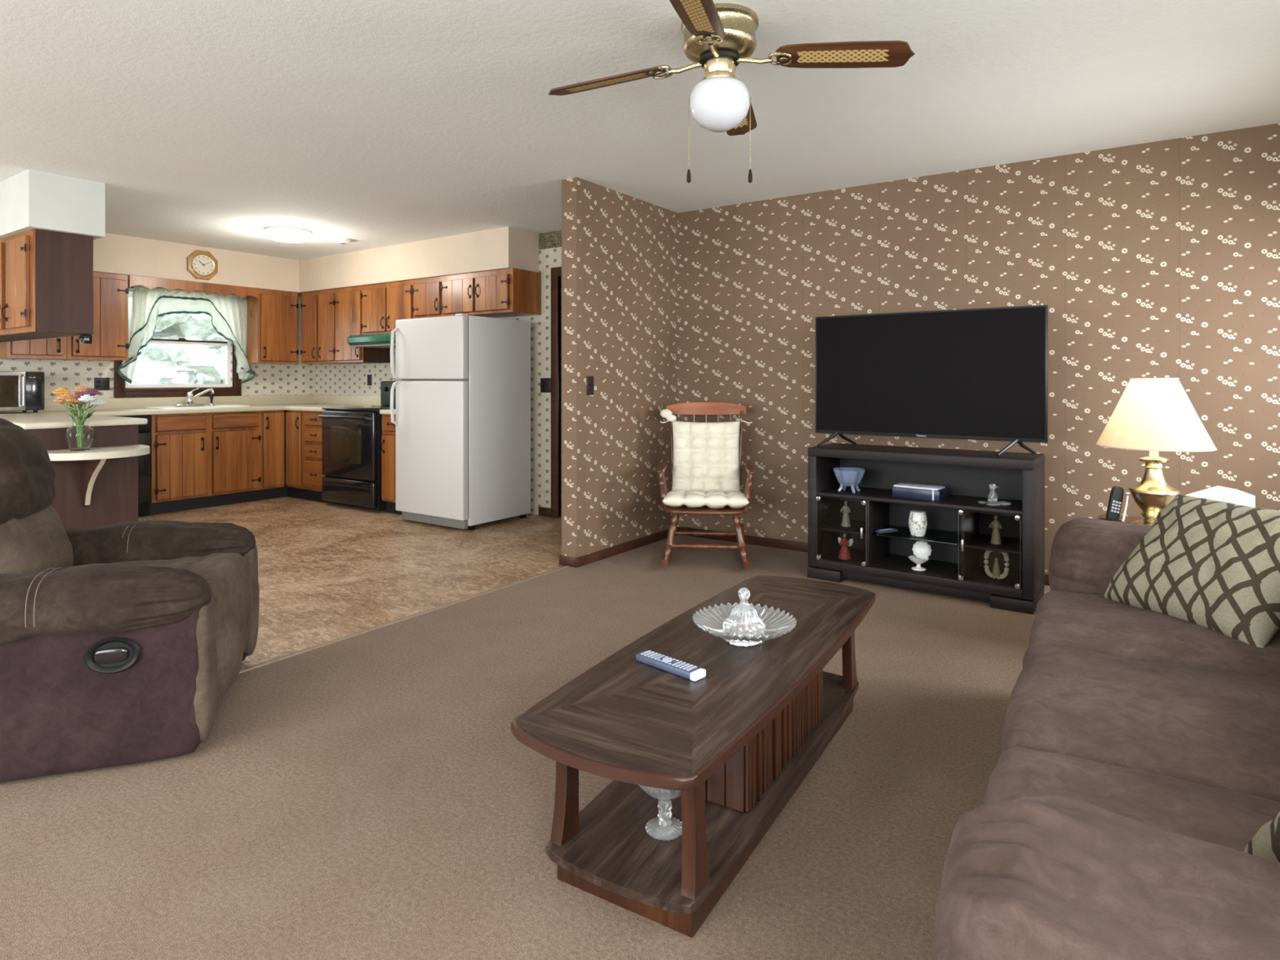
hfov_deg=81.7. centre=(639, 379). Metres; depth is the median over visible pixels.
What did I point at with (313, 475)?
base cabinet
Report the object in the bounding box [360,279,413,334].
upper cabinet
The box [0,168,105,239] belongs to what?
soffit
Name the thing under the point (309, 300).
upper cabinet
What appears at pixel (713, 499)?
cushion
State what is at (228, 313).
window curtain
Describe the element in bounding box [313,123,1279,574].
wall
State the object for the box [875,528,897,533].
remote control
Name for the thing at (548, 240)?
trim
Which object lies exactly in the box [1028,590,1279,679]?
seat cushion
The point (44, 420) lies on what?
countertop
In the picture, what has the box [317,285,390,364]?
upper cabinet
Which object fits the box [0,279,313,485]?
wall
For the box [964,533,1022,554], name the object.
shelf
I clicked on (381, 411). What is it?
countertop
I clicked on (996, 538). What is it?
figurine
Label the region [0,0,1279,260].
ceiling
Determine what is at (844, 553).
angel figurine
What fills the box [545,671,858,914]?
shelf
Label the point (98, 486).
base cabinet
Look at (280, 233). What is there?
ceiling light
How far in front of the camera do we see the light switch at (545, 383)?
6.37 m
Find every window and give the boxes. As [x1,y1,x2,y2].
[114,280,241,398]
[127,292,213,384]
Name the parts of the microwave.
door, handle, control panel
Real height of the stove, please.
1.140 m
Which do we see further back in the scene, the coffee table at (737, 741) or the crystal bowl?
the crystal bowl
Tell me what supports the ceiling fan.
hanging from the ceiling
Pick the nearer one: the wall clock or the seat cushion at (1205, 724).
the seat cushion at (1205, 724)
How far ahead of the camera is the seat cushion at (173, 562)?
2.78 m
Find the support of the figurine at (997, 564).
on the tv stand
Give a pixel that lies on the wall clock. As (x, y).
(202, 264)
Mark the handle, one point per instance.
(101, 655)
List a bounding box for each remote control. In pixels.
[635,649,706,681]
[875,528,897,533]
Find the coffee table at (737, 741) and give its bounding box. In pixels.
[511,575,875,937]
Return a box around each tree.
[157,327,225,384]
[175,332,223,382]
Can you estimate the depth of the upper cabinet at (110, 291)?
6.40 m
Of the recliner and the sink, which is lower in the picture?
the recliner
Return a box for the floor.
[0,496,1050,959]
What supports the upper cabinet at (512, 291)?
attached to the soffit at (504, 247)
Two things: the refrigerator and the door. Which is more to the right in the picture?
the door
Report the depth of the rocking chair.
4.65 m
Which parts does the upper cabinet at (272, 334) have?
door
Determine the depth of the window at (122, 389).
7.20 m
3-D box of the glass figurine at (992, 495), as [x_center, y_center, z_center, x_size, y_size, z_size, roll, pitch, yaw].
[1.880,0.606,3.924,0.160,0.112,0.072,0,0,34]
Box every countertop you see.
[0,394,381,416]
[0,413,147,429]
[379,408,395,414]
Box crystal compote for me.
[639,785,681,840]
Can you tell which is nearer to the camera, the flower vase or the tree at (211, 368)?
the flower vase
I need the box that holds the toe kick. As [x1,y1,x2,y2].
[149,485,328,515]
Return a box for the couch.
[933,517,1279,959]
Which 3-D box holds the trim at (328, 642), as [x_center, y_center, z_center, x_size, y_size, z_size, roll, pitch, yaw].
[-2.030,1.171,2.350,0.030,0.008,5.585,0,0,34]
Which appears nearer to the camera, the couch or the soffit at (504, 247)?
the couch
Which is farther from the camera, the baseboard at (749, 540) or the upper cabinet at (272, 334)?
the upper cabinet at (272, 334)
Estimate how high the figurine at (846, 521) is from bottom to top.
0.156 m
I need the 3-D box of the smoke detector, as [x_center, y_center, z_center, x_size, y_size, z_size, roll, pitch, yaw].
[-2.680,-1.248,6.671,0.144,0.043,0.144,0,0,34]
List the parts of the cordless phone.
cradle trim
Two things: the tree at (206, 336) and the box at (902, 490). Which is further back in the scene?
the tree at (206, 336)
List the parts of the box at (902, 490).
lid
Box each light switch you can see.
[540,377,551,392]
[586,376,593,395]
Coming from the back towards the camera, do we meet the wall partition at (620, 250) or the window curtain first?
the window curtain
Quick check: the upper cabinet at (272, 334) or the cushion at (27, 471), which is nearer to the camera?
the cushion at (27, 471)
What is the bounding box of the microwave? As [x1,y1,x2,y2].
[0,371,44,412]
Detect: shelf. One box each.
[47,444,150,461]
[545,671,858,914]
[816,484,1022,515]
[817,518,866,535]
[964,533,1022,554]
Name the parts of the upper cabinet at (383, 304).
door, door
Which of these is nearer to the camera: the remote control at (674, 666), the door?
the remote control at (674, 666)
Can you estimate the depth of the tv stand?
4.20 m
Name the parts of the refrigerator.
handle, handle, fridge door, freezer door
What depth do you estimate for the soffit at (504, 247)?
6.70 m
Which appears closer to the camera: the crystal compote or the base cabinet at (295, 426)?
the crystal compote
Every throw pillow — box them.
[1102,493,1279,648]
[1243,811,1279,862]
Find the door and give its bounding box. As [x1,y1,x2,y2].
[551,266,561,517]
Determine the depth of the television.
4.14 m
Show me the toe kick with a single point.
(251, 495)
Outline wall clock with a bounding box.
[186,249,217,279]
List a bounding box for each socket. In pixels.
[96,380,107,387]
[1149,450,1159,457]
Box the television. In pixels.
[815,305,1048,457]
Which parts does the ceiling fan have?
blade, pull chain, blade, rotor plate, globe, blade, pull chain, blade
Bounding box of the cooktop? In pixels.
[322,404,395,411]
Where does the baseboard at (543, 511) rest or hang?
attached to the wall at (1161, 259)
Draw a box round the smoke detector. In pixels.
[333,237,351,244]
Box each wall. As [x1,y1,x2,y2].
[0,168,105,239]
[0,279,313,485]
[93,232,302,296]
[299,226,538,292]
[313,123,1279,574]
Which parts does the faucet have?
plate, spout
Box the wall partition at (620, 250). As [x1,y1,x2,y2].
[561,177,677,557]
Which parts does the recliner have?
panel, arm, release handle, arm, panel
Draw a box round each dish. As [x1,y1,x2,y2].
[692,586,796,647]
[908,540,932,570]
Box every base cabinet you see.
[24,424,150,528]
[149,411,261,502]
[260,410,284,489]
[285,410,304,488]
[303,411,325,491]
[381,413,402,514]
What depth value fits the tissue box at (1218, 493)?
3.02 m
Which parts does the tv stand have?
handle, panel, handle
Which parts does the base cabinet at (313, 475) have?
drawer, drawer, drawer, drawer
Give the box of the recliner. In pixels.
[0,417,259,782]
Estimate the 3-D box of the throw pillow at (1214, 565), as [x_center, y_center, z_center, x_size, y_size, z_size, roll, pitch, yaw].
[1.654,0.529,2.132,0.316,0.334,0.490,0,0,-12]
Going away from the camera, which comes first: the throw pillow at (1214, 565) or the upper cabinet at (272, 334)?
the throw pillow at (1214, 565)
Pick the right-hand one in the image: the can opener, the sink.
the sink
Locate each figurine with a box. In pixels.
[837,533,853,559]
[840,499,850,526]
[977,483,1011,506]
[983,550,1009,579]
[989,514,1001,544]
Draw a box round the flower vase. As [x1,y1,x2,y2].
[53,386,105,451]
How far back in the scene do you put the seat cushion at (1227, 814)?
1.24 m
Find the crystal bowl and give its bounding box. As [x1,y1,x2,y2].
[832,466,865,493]
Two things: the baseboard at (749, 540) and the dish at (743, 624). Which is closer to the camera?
the dish at (743, 624)
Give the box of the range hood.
[346,333,395,348]
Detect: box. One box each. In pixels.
[892,482,947,501]
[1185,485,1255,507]
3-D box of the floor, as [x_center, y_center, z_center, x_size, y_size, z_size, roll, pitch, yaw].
[-1.887,1.221,2.989,9.230,0.100,7.040,0,0,34]
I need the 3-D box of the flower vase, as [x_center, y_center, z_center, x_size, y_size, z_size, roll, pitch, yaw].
[-3.459,0.236,4.576,0.300,0.398,0.193,0,0,12]
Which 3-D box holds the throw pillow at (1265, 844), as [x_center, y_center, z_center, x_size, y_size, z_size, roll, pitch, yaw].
[0.977,0.520,0.807,0.489,0.349,0.362,0,0,19]
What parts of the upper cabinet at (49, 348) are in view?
door, handle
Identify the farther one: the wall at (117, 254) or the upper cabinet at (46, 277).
the wall at (117, 254)
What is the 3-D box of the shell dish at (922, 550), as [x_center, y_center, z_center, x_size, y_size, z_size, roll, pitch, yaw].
[1.556,0.979,4.131,0.110,0.153,0.115,0,0,39]
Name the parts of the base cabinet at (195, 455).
drawer, door, handle, handle, drawer, door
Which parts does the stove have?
handle, drawer pull, oven door, drawer, knob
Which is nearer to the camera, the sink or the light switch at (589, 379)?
the light switch at (589, 379)
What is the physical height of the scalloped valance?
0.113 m
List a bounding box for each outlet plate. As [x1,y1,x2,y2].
[93,377,109,390]
[367,374,371,385]
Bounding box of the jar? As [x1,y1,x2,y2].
[908,510,927,536]
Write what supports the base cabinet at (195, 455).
on the floor
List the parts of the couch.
arm, arm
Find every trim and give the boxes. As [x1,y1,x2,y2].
[239,565,568,673]
[538,230,561,249]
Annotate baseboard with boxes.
[538,506,551,516]
[559,526,678,568]
[678,526,1049,586]
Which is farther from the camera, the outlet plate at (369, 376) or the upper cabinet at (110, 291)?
the outlet plate at (369, 376)
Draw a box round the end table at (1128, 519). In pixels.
[1097,514,1144,523]
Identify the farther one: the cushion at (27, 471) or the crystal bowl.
the crystal bowl
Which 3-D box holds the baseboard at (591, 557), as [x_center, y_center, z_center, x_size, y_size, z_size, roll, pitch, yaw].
[-0.112,1.140,5.146,0.144,0.062,1.210,0,0,34]
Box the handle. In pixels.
[93,647,128,663]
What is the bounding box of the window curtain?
[117,285,255,383]
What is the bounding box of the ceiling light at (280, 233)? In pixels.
[263,226,311,242]
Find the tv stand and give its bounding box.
[807,443,1044,614]
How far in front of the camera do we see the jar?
4.14 m
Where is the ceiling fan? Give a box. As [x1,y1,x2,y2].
[548,0,915,182]
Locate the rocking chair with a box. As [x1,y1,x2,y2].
[656,402,755,568]
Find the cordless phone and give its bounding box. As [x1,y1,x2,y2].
[1099,485,1128,522]
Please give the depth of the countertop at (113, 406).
7.11 m
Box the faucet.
[173,387,214,406]
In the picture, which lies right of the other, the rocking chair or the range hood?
the rocking chair
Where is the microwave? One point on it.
(24, 391)
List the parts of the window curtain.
sheer panel, rod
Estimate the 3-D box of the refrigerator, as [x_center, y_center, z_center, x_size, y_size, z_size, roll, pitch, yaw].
[-1.502,0.329,6.204,0.820,1.684,0.829,0,0,34]
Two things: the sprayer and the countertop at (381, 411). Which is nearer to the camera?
the countertop at (381, 411)
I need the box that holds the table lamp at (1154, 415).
[1095,374,1217,524]
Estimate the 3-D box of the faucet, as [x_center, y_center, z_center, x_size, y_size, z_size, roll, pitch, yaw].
[-4.261,0.162,7.079,0.233,0.174,0.267,0,0,34]
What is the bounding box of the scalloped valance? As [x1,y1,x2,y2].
[128,275,258,299]
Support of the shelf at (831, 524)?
attached to the tv stand
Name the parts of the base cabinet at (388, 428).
frame, drawer, door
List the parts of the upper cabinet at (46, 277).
door, handle, door, frame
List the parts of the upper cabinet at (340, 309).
door, frame, door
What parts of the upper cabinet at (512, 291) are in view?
door, handle, door, handle, handle, door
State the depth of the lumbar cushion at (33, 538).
2.41 m
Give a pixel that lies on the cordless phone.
(1116, 497)
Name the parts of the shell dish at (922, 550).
dish, lid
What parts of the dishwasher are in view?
control panel, door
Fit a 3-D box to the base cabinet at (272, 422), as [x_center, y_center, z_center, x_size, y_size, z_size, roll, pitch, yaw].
[-3.855,0.684,7.449,0.672,0.763,0.233,0,0,34]
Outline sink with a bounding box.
[145,404,249,408]
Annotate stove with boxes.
[318,381,395,510]
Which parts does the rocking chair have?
armrest, leg, post, leg, seat, crest rail, leg, post, armrest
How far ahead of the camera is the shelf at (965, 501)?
4.14 m
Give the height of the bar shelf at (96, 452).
0.042 m
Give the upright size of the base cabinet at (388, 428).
0.868 m
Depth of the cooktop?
6.83 m
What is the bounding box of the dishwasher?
[119,414,151,516]
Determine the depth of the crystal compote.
1.76 m
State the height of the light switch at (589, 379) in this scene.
0.122 m
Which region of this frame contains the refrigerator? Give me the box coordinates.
[390,313,530,529]
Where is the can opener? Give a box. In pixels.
[79,334,92,343]
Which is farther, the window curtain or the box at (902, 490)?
the window curtain
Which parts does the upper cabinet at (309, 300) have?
door, frame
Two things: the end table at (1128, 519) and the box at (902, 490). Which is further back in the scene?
the box at (902, 490)
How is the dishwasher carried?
on the floor
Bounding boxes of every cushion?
[0,417,55,524]
[0,504,73,573]
[111,555,204,568]
[659,408,752,492]
[662,488,749,508]
[983,746,1279,852]
[1001,642,1279,802]
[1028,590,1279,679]
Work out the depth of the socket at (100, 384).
6.64 m
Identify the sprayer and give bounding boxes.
[208,393,213,405]
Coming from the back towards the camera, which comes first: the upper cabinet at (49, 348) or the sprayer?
the sprayer
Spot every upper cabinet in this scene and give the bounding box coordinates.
[0,228,93,342]
[0,336,66,359]
[54,271,128,360]
[245,288,298,364]
[300,290,341,364]
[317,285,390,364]
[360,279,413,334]
[411,267,541,318]
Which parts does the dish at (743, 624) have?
platter, lid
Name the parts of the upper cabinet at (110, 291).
handle, door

